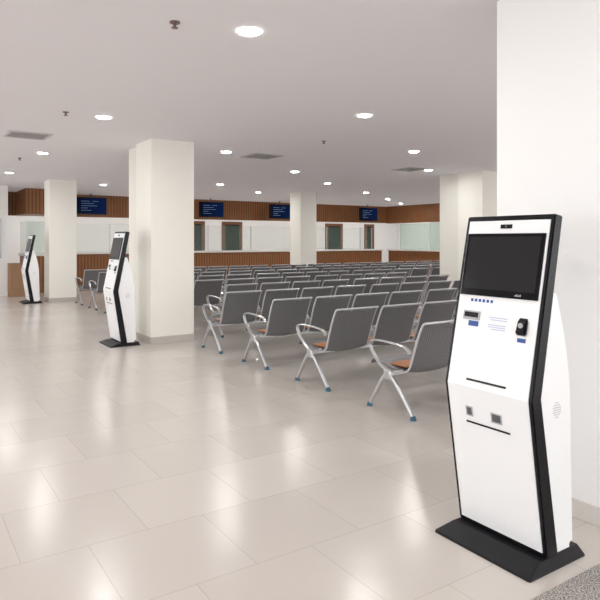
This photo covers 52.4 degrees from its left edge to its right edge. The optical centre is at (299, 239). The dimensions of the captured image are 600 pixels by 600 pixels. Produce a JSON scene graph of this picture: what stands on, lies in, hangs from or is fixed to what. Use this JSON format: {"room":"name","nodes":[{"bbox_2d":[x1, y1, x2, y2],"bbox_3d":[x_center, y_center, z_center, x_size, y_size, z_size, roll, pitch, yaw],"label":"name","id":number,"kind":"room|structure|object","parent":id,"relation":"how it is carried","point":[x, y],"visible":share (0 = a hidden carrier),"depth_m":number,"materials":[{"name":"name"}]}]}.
{"room":"hospital interior","nodes":[
{"label":"hospital interior","id":0,"kind":"room"},
{"bbox_2d":[0,185,7,295],"bbox_3d":[-9.670,0.020,15.006,4.500,2.920,0.200,0,0,-34],"label":"wall","id":1,"kind":"structure","parent":0,"point":[3,189],"depth_m":16.12,"materials":[{"name":"paint"}]},
{"bbox_2d":[0,218,1,257],"bbox_3d":[-8.209,-0.045,15.825,0.840,1.050,0.048,0,0,-34],"label":"window","id":2,"kind":"structure","parent":1,"relation":"in","point":[0,218],"depth_m":16.03,"materials":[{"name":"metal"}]},
{"bbox_2d":[16,188,43,215],"bbox_3d":[-7.691,-1.090,17.882,0.920,0.700,1.700,0,0,-34],"label":"trim","id":3,"kind":"structure","parent":0,"point":[29,201],"depth_m":17.10,"materials":[{"name":"brown wood"}]},
{"bbox_2d":[44,179,76,297],"bbox_3d":[-5.834,0.020,14.853,0.620,2.920,0.600,0,0,-34],"label":"wall column","id":4,"kind":"structure","parent":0,"point":[60,196],"depth_m":14.62,"materials":[{"name":"paint"}]},
{"bbox_2d":[44,296,75,302],"bbox_3d":[-5.834,1.430,14.853,0.636,0.100,0.616,0,0,-34],"label":"baseboard","id":5,"kind":"structure","parent":4,"relation":"attached to","point":[67,299],"depth_m":14.60,"materials":[{"name":"tile"}]},
{"bbox_2d":[129,147,135,320],"bbox_3d":[-2.352,0.020,9.639,0.510,2.920,0.620,0,0,-34],"label":"wall column","id":6,"kind":"structure","parent":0,"point":[132,152],"depth_m":9.61,"materials":[{"name":"white paint"}]},
{"bbox_2d":[136,138,193,336],"bbox_3d":[-2.017,0.020,9.099,0.650,2.920,0.650,0,0,-34],"label":"wall column","id":7,"kind":"structure","parent":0,"point":[164,168],"depth_m":8.84,"materials":[{"name":"paint"}]},
{"bbox_2d":[136,332,194,343],"bbox_3d":[-2.017,1.430,9.099,0.666,0.100,0.666,0,0,-34],"label":"baseboard","id":8,"kind":"structure","parent":7,"relation":"attached to","point":[184,337],"depth_m":8.83,"materials":[{"name":"tile"}]},
{"bbox_2d":[8,192,385,222],"bbox_3d":[-2.633,-1.090,22.395,15.400,0.700,0.220,0,0,-34],"label":"trim","id":9,"kind":"structure","parent":0,"point":[117,206],"depth_m":22.69,"materials":[{"name":"brown wood"}]},
{"bbox_2d":[8,216,396,263],"bbox_3d":[-7.592,0.020,22.450,30.200,2.920,0.200,0,0,-34],"label":"wall","id":10,"kind":"structure","parent":0,"point":[92,232],"depth_m":25.09,"materials":[{"name":"paint"}]},
{"bbox_2d":[194,221,204,250],"bbox_3d":[-4.108,0.360,24.601,0.580,2.240,0.072,0,0,-34],"label":"door","id":11,"kind":"structure","parent":10,"relation":"in","point":[199,226],"depth_m":24.63,"materials":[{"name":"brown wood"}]},
{"bbox_2d":[222,222,241,249],"bbox_3d":[-2.830,0.360,25.450,0.930,2.240,0.072,0,0,-34],"label":"door","id":12,"kind":"structure","parent":10,"relation":"in","point":[231,231],"depth_m":25.43,"materials":[{"name":"brown wood"}]},
{"bbox_2d":[325,224,342,248],"bbox_3d":[1.593,0.360,28.389,0.980,2.240,0.072,0,0,-34],"label":"door","id":13,"kind":"structure","parent":10,"relation":"in","point":[334,231],"depth_m":28.40,"materials":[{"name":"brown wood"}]},
{"bbox_2d":[364,224,373,248],"bbox_3d":[3.356,0.360,29.560,0.580,2.240,0.072,0,0,-34],"label":"door","id":14,"kind":"structure","parent":10,"relation":"in","point":[367,227],"depth_m":29.53,"materials":[{"name":"brown wood"}]},
{"bbox_2d":[0,0,499,206],"bbox_3d":[0.377,-1.490,10.456,30.200,0.100,31.000,0,0,-34],"label":"ceiling","id":15,"kind":"structure","parent":0,"point":[424,72],"depth_m":5.88,"materials":[{"name":"paint"}]},
{"bbox_2d":[3,130,52,139],"bbox_3d":[-3.733,-1.433,8.363,0.540,0.014,0.540,0,0,-34],"label":"ceiling vent","id":16,"kind":"object","parent":15,"relation":"in","point":[11,133],"visible":1,"depth_m":8.35,"materials":[{"name":"metal"}]},
{"bbox_2d":[77,193,106,214],"bbox_3d":[-6.443,-1.113,18.832,0.920,0.655,0.117,0,0,-34],"label":"monitor","id":17,"kind":"object","parent":15,"relation":"hanging from","point":[90,205],"visible":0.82,"depth_m":18.80,"materials":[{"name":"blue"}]},
{"bbox_2d":[97,116,110,118],"bbox_3d":[-2.302,-1.433,7.151,0.164,0.010,0.164,0,0,-34],"label":"recessed light","id":18,"kind":"object","parent":15,"relation":"in","point":[98,117],"visible":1,"depth_m":7.13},
{"bbox_2d":[170,20,179,28],"bbox_3d":[-0.827,-1.419,4.028,0.068,0.042,0.068,0,0,-34],"label":"sprinkler","id":19,"kind":"object","parent":15,"relation":"attached to","point":[174,23],"visible":1,"depth_m":4.02,"materials":[{"name":"metal"}]},
{"bbox_2d":[199,198,223,217],"bbox_3d":[-3.070,-1.113,21.073,0.920,0.655,0.117,0,0,-34],"label":"monitor","id":20,"kind":"object","parent":15,"relation":"hanging from","point":[206,209],"visible":1,"depth_m":21.02,"materials":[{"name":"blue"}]},
{"bbox_2d":[238,28,260,36],"bbox_3d":[-0.348,-1.433,4.211,0.164,0.010,0.164,0,0,-34],"label":"recessed light","id":21,"kind":"object","parent":15,"relation":"in","point":[248,32],"visible":1,"depth_m":4.21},
{"bbox_2d":[241,153,282,159],"bbox_3d":[-0.655,-1.433,10.455,0.540,0.014,0.540,0,0,-34],"label":"ceiling vent","id":22,"kind":"object","parent":15,"relation":"in","point":[254,155],"visible":1,"depth_m":10.45,"materials":[{"name":"metal"}]},
{"bbox_2d":[269,201,289,218],"bbox_3d":[-0.740,-1.113,22.622,0.920,0.655,0.117,0,0,-34],"label":"monitor","id":23,"kind":"object","parent":15,"relation":"hanging from","point":[276,211],"visible":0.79,"depth_m":22.54,"materials":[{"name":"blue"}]},
{"bbox_2d":[357,114,370,117],"bbox_3d":[0.743,-1.433,7.049,0.164,0.010,0.164,0,0,-34],"label":"recessed light","id":24,"kind":"object","parent":15,"relation":"in","point":[360,115],"visible":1,"depth_m":7.02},
{"bbox_2d":[359,205,376,220],"bbox_3d":[2.781,-1.113,24.961,0.920,0.655,0.117,0,0,-34],"label":"monitor","id":25,"kind":"object","parent":15,"relation":"hanging from","point":[365,214],"visible":0.97,"depth_m":24.90,"materials":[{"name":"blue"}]},
{"bbox_2d":[391,167,427,171],"bbox_3d":[2.226,-1.433,12.371,0.540,0.014,0.540,0,0,-34],"label":"ceiling vent","id":26,"kind":"object","parent":15,"relation":"in","point":[408,169],"visible":1,"depth_m":12.37,"materials":[{"name":"metal"}]},
{"bbox_2d":[0,286,599,599],"bbox_3d":[0.377,1.530,10.456,30.200,0.100,31.000,0,0,-34],"label":"floor","id":27,"kind":"structure","parent":0,"point":[184,470],"depth_m":3.88,"materials":[{"name":"tile"}]},
{"bbox_2d":[7,263,25,296],"bbox_3d":[-7.424,1.047,16.054,0.450,0.866,0.410,0,0,-34],"label":"desk","id":28,"kind":"object","parent":27,"relation":"on","point":[15,280],"visible":0.62,"depth_m":15.85,"materials":[{"name":"brown wood"}]},
{"bbox_2d":[19,235,41,303],"bbox_3d":[-6.365,0.680,14.405,0.420,1.599,0.560,0,0,-34],"label":"kiosk","id":29,"kind":"object","parent":27,"relation":"on","point":[30,269],"visible":1,"depth_m":14.21,"materials":[{"name":"white plastic"}]},
{"bbox_2d":[19,253,43,292],"bbox_3d":[-7.516,0.480,17.583,0.920,2.000,1.090,0,0,-34],"label":"counter","id":30,"kind":"object","parent":27,"relation":"on","point":[40,256],"depth_m":17.15,"materials":[{"name":"brown wood"}]},
{"bbox_2d":[19,253,43,255],"bbox_3d":[-7.516,0.415,17.583,0.920,0.070,1.090,0,0,-34],"label":"countertop","id":31,"kind":"structure","parent":30,"relation":"on","point":[20,254],"depth_m":17.17,"materials":[{"name":"white stone"}]},
{"bbox_2d":[75,269,106,304],"bbox_3d":[-4.080,1.075,14.706,2.456,0.809,0.687,0,0,-34],"label":"bench","id":32,"kind":"object","parent":27,"relation":"on","point":[88,275],"visible":0.24,"depth_m":13.96,"materials":[{"name":"metal"}]},
{"bbox_2d":[99,231,139,347],"bbox_3d":[-2.579,0.680,8.707,0.420,1.599,0.560,0,0,-34],"label":"kiosk","id":33,"kind":"object","parent":27,"relation":"on","point":[118,289],"visible":1,"depth_m":8.53,"materials":[{"name":"white plastic"}]},
{"bbox_2d":[88,269,201,309],"bbox_3d":[-3.427,1.075,13.723,2.456,0.809,0.687,0,0,-34],"label":"bench","id":34,"kind":"object","parent":27,"relation":"on","point":[102,275],"visible":0.17,"depth_m":12.97,"materials":[{"name":"metal"}]},
{"bbox_2d":[104,271,224,312],"bbox_3d":[-2.774,1.075,12.740,2.456,0.809,0.687,0,0,-34],"label":"bench","id":35,"kind":"object","parent":27,"relation":"on","point":[220,272],"visible":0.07,"depth_m":12.90,"materials":[{"name":"metal"}]},
{"bbox_2d":[194,274,251,297],"bbox_3d":[-2.121,1.075,11.757,2.456,0.809,0.687,0,0,-34],"label":"bench","id":36,"kind":"object","parent":27,"relation":"on","point":[201,277],"visible":0.1,"depth_m":11.87,"materials":[{"name":"metal"}]},
{"bbox_2d":[77,224,382,287],"bbox_3d":[-2.175,0.480,22.266,13.040,2.000,0.860,0,0,-34],"label":"counter","id":37,"kind":"object","parent":27,"relation":"on","point":[238,258],"depth_m":22.07,"materials":[{"name":"brown wood"}]},
{"bbox_2d":[77,251,381,287],"bbox_3d":[-2.175,0.960,22.266,12.980,1.040,0.700,0,0,-34],"label":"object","id":38,"kind":"structure","parent":37,"relation":"on","point":[238,259],"depth_m":22.03,"materials":[{"name":"brown wood"}]},
{"bbox_2d":[77,249,382,253],"bbox_3d":[-2.175,0.410,22.266,13.040,0.060,0.860,0,0,-34],"label":"countertop","id":39,"kind":"structure","parent":37,"relation":"on","point":[212,251],"depth_m":22.08,"materials":[{"name":"white stone"}]},
{"bbox_2d":[194,265,267,279],"bbox_3d":[-2.022,1.075,16.073,2.456,0.809,0.687,0,0,-34],"label":"bench","id":40,"kind":"object","parent":27,"relation":"on","point":[244,266],"visible":0.13,"depth_m":15.77,"materials":[{"name":"metal"}]},
{"bbox_2d":[206,266,290,286],"bbox_3d":[-1.369,1.075,15.090,2.456,0.809,0.687,0,0,-34],"label":"bench","id":41,"kind":"object","parent":27,"relation":"on","point":[255,268],"visible":0.14,"depth_m":14.72,"materials":[{"name":"metal"}]},
{"bbox_2d":[194,276,309,306],"bbox_3d":[-0.960,1.075,11.112,2.456,0.809,0.687,0,0,-34],"label":"bench","id":42,"kind":"object","parent":27,"relation":"on","point":[202,289],"visible":0.31,"depth_m":10.54,"materials":[{"name":"metal"}]},
{"bbox_2d":[222,268,317,291],"bbox_3d":[-0.717,1.075,14.107,2.456,0.809,0.687,0,0,-34],"label":"bench","id":43,"kind":"object","parent":27,"relation":"on","point":[280,271],"visible":0.12,"depth_m":13.75,"materials":[{"name":"metal"}]},
{"bbox_2d":[206,279,348,337],"bbox_3d":[-0.307,1.075,10.129,2.456,0.809,0.687,0,0,-34],"label":"bench","id":44,"kind":"object","parent":27,"relation":"on","point":[326,283],"visible":0.28,"depth_m":9.71,"materials":[{"name":"metal"}]},
{"bbox_2d":[201,285,365,353],"bbox_3d":[-0.162,1.075,8.809,2.456,0.809,0.687,0,0,-34],"label":"bench","id":45,"kind":"object","parent":27,"relation":"on","point":[236,303],"visible":0.54,"depth_m":8.29,"materials":[{"name":"metal"}]},
{"bbox_2d":[255,270,348,283],"bbox_3d":[-0.064,1.075,13.124,2.456,0.809,0.687,0,0,-34],"label":"bench","id":46,"kind":"object","parent":27,"relation":"on","point":[312,275],"visible":0.13,"depth_m":12.82,"materials":[{"name":"metal"}]},
{"bbox_2d":[271,263,340,269],"bbox_3d":[0.035,1.075,17.440,2.456,0.809,0.687,0,0,-34],"label":"bench","id":47,"kind":"object","parent":27,"relation":"on","point":[293,266],"visible":0.12,"depth_m":17.07,"materials":[{"name":"metal"}]},
{"bbox_2d":[295,264,366,273],"bbox_3d":[0.688,1.075,16.457,2.456,0.809,0.687,0,0,-34],"label":"bench","id":48,"kind":"object","parent":27,"relation":"on","point":[362,265],"visible":0.09,"depth_m":16.07,"materials":[{"name":"metal"}]},
{"bbox_2d":[242,290,422,369],"bbox_3d":[0.491,1.075,7.826,2.456,0.809,0.687,0,0,-34],"label":"bench","id":49,"kind":"object","parent":27,"relation":"on","point":[284,316],"visible":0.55,"depth_m":7.34,"materials":[{"name":"metal"}]},
{"bbox_2d":[321,266,395,276],"bbox_3d":[1.341,1.075,15.474,2.456,0.809,0.687,0,0,-34],"label":"bench","id":50,"kind":"object","parent":27,"relation":"on","point":[351,269],"visible":0.05,"depth_m":15.10,"materials":[{"name":"metal"}]},
{"bbox_2d":[314,272,406,288],"bbox_3d":[1.098,1.075,12.479,2.456,0.809,0.687,0,0,-34],"label":"bench","id":51,"kind":"object","parent":27,"relation":"on","point":[353,277],"visible":0.12,"depth_m":12.13,"materials":[{"name":"metal"}]},
{"bbox_2d":[343,261,402,266],"bbox_3d":[2.092,1.075,18.807,2.456,0.809,0.687,0,0,-34],"label":"bench","id":52,"kind":"object","parent":27,"relation":"on","point":[401,262],"visible":0.1,"depth_m":18.47,"materials":[{"name":"metal"}]},
{"bbox_2d":[295,300,456,391],"bbox_3d":[1.144,1.075,6.843,2.456,0.809,0.687,0,0,-34],"label":"bench","id":53,"kind":"object","parent":27,"relation":"on","point":[348,330],"visible":0.61,"depth_m":6.35,"materials":[{"name":"metal"}]},
{"bbox_2d":[352,268,428,291],"bbox_3d":[1.994,1.075,14.491,2.456,0.809,0.687,0,0,-34],"label":"bench","id":54,"kind":"object","parent":27,"relation":"on","point":[415,271],"visible":0.22,"depth_m":14.37,"materials":[{"name":"metal"}]},
{"bbox_2d":[369,262,430,268],"bbox_3d":[2.745,1.075,17.824,2.456,0.809,0.687,0,0,-34],"label":"bench","id":55,"kind":"object","parent":27,"relation":"on","point":[397,265],"visible":0.13,"depth_m":17.49,"materials":[{"name":"metal"}]},
{"bbox_2d":[353,274,448,298],"bbox_3d":[1.751,1.075,11.496,2.456,0.809,0.687,0,0,-34],"label":"bench","id":56,"kind":"object","parent":27,"relation":"on","point":[383,280],"visible":0.2,"depth_m":11.15,"materials":[{"name":"metal"}]},
{"bbox_2d":[367,320,453,421],"bbox_3d":[1.797,1.075,5.860,2.456,0.809,0.687,0,0,-34],"label":"bench","id":57,"kind":"object","parent":27,"relation":"on","point":[431,351],"visible":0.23,"depth_m":5.15,"materials":[{"name":"metal"}]},
{"bbox_2d":[387,223,439,269],"bbox_3d":[7.728,0.405,19.974,0.740,2.150,13.720,0,0,-34],"label":"counter","id":58,"kind":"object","parent":27,"relation":"on","point":[425,255],"depth_m":24.28,"materials":[{"name":"brown wood"}]},
{"bbox_2d":[387,249,439,251],"bbox_3d":[7.728,0.410,19.974,0.740,0.060,13.720,0,0,-34],"label":"countertop","id":59,"kind":"structure","parent":58,"relation":"on","point":[387,249],"depth_m":24.40,"materials":[{"name":"white stone"}]},
{"bbox_2d":[389,251,439,269],"bbox_3d":[7.742,0.960,19.971,0.600,1.040,13.700,0,0,-34],"label":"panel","id":60,"kind":"structure","parent":58,"relation":"on","point":[394,256],"depth_m":24.28,"materials":[{"name":"brown wood"}]},
{"bbox_2d":[368,280,459,308],"bbox_3d":[1.895,1.075,10.176,2.456,0.809,0.687,0,0,-34],"label":"bench","id":61,"kind":"object","parent":27,"relation":"on","point":[407,286],"visible":0.16,"depth_m":9.78,"materials":[{"name":"metal"}]},
{"bbox_2d":[398,264,439,280],"bbox_3d":[3.398,1.075,16.841,2.456,0.809,0.687,0,0,-34],"label":"bench","id":62,"kind":"object","parent":27,"relation":"on","point":[410,266],"visible":0.12,"depth_m":16.34,"materials":[{"name":"metal"}]},
{"bbox_2d":[406,260,439,273],"bbox_3d":[4.149,1.075,20.174,2.456,0.809,0.687,0,0,-34],"label":"bench","id":63,"kind":"object","parent":27,"relation":"on","point":[416,262],"visible":0.11,"depth_m":19.67,"materials":[{"name":"metal"}]},
{"bbox_2d":[423,267,439,290],"bbox_3d":[4.051,1.075,15.858,2.456,0.809,0.687,0,0,-34],"label":"bench","id":64,"kind":"object","parent":27,"relation":"on","point":[435,270],"visible":0.03,"depth_m":15.04,"materials":[{"name":"metal"}]},
{"bbox_2d":[413,288,458,327],"bbox_3d":[2.549,1.075,9.193,2.456,0.809,0.687,0,0,-34],"label":"bench","id":65,"kind":"object","parent":27,"relation":"on","point":[432,295],"visible":0.09,"depth_m":8.45,"materials":[{"name":"metal"}]},
{"bbox_2d":[435,214,584,582],"bbox_3d":[1.010,0.680,2.979,0.420,1.599,0.560,0,0,-34],"label":"kiosk","id":66,"kind":"object","parent":27,"relation":"on","point":[508,387],"visible":1,"depth_m":2.84,"materials":[{"name":"white plastic"}]},
{"bbox_2d":[553,402,560,417],"bbox_3d":[1.178,0.780,2.798,0.059,0.071,0.002,0,0,-34],"label":"speaker grille","id":67,"kind":"object","parent":66,"relation":"attached to","point":[556,405],"depth_m":2.80,"materials":[{"name":"grey plastic"}]},
{"bbox_2d":[531,563,599,599],"bbox_3d":[2.289,1.477,2.337,4.000,0.006,1.760,0,0,-34],"label":"doormat","id":68,"kind":"object","parent":27,"relation":"on","point":[585,585],"visible":1,"depth_m":2.57,"materials":[{"name":"grey carpet"}]},
{"bbox_2d":[290,192,315,265],"bbox_3d":[0.099,0.020,18.663,0.580,2.920,0.580,0,0,-34],"label":"wall column","id":69,"kind":"structure","parent":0,"point":[302,204],"depth_m":18.44,"materials":[{"name":"paint"}]},
{"bbox_2d":[386,203,439,222],"bbox_3d":[7.992,-1.080,20.317,0.200,0.720,15.000,0,0,-34],"label":"trim","id":70,"kind":"structure","parent":0,"point":[424,212],"depth_m":25.13,"materials":[{"name":"brown wood"}]},
{"bbox_2d":[397,222,439,249],"bbox_3d":[13.203,0.020,18.257,0.200,2.920,29.800,0,0,-34],"label":"wall","id":71,"kind":"structure","parent":0,"point":[412,235],"depth_m":29.36,"materials":[{"name":"glass"}]},
{"bbox_2d":[440,174,457,287],"bbox_3d":[3.520,0.020,13.576,0.510,2.920,0.620,0,0,-34],"label":"column","id":72,"kind":"structure","parent":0,"point":[448,183],"depth_m":13.45,"materials":[{"name":"white paint"}]},
{"bbox_2d":[458,170,496,279],"bbox_3d":[3.855,0.020,13.036,0.650,2.920,0.650,0,0,-34],"label":"wall column","id":73,"kind":"structure","parent":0,"point":[477,190],"depth_m":12.81,"materials":[{"name":"paint"}]},
{"bbox_2d":[497,0,599,506],"bbox_3d":[1.756,0.020,3.556,0.800,2.920,0.840,0,0,-34],"label":"wall column","id":74,"kind":"structure","parent":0,"point":[548,51],"depth_m":3.30,"materials":[{"name":"white paint"}]},
{"bbox_2d":[572,497,599,526],"bbox_3d":[1.756,1.430,3.556,0.816,0.100,0.856,0,0,-34],"label":"baseboard","id":75,"kind":"structure","parent":74,"relation":"attached to","point":[582,510],"depth_m":3.20,"materials":[{"name":"tile"}]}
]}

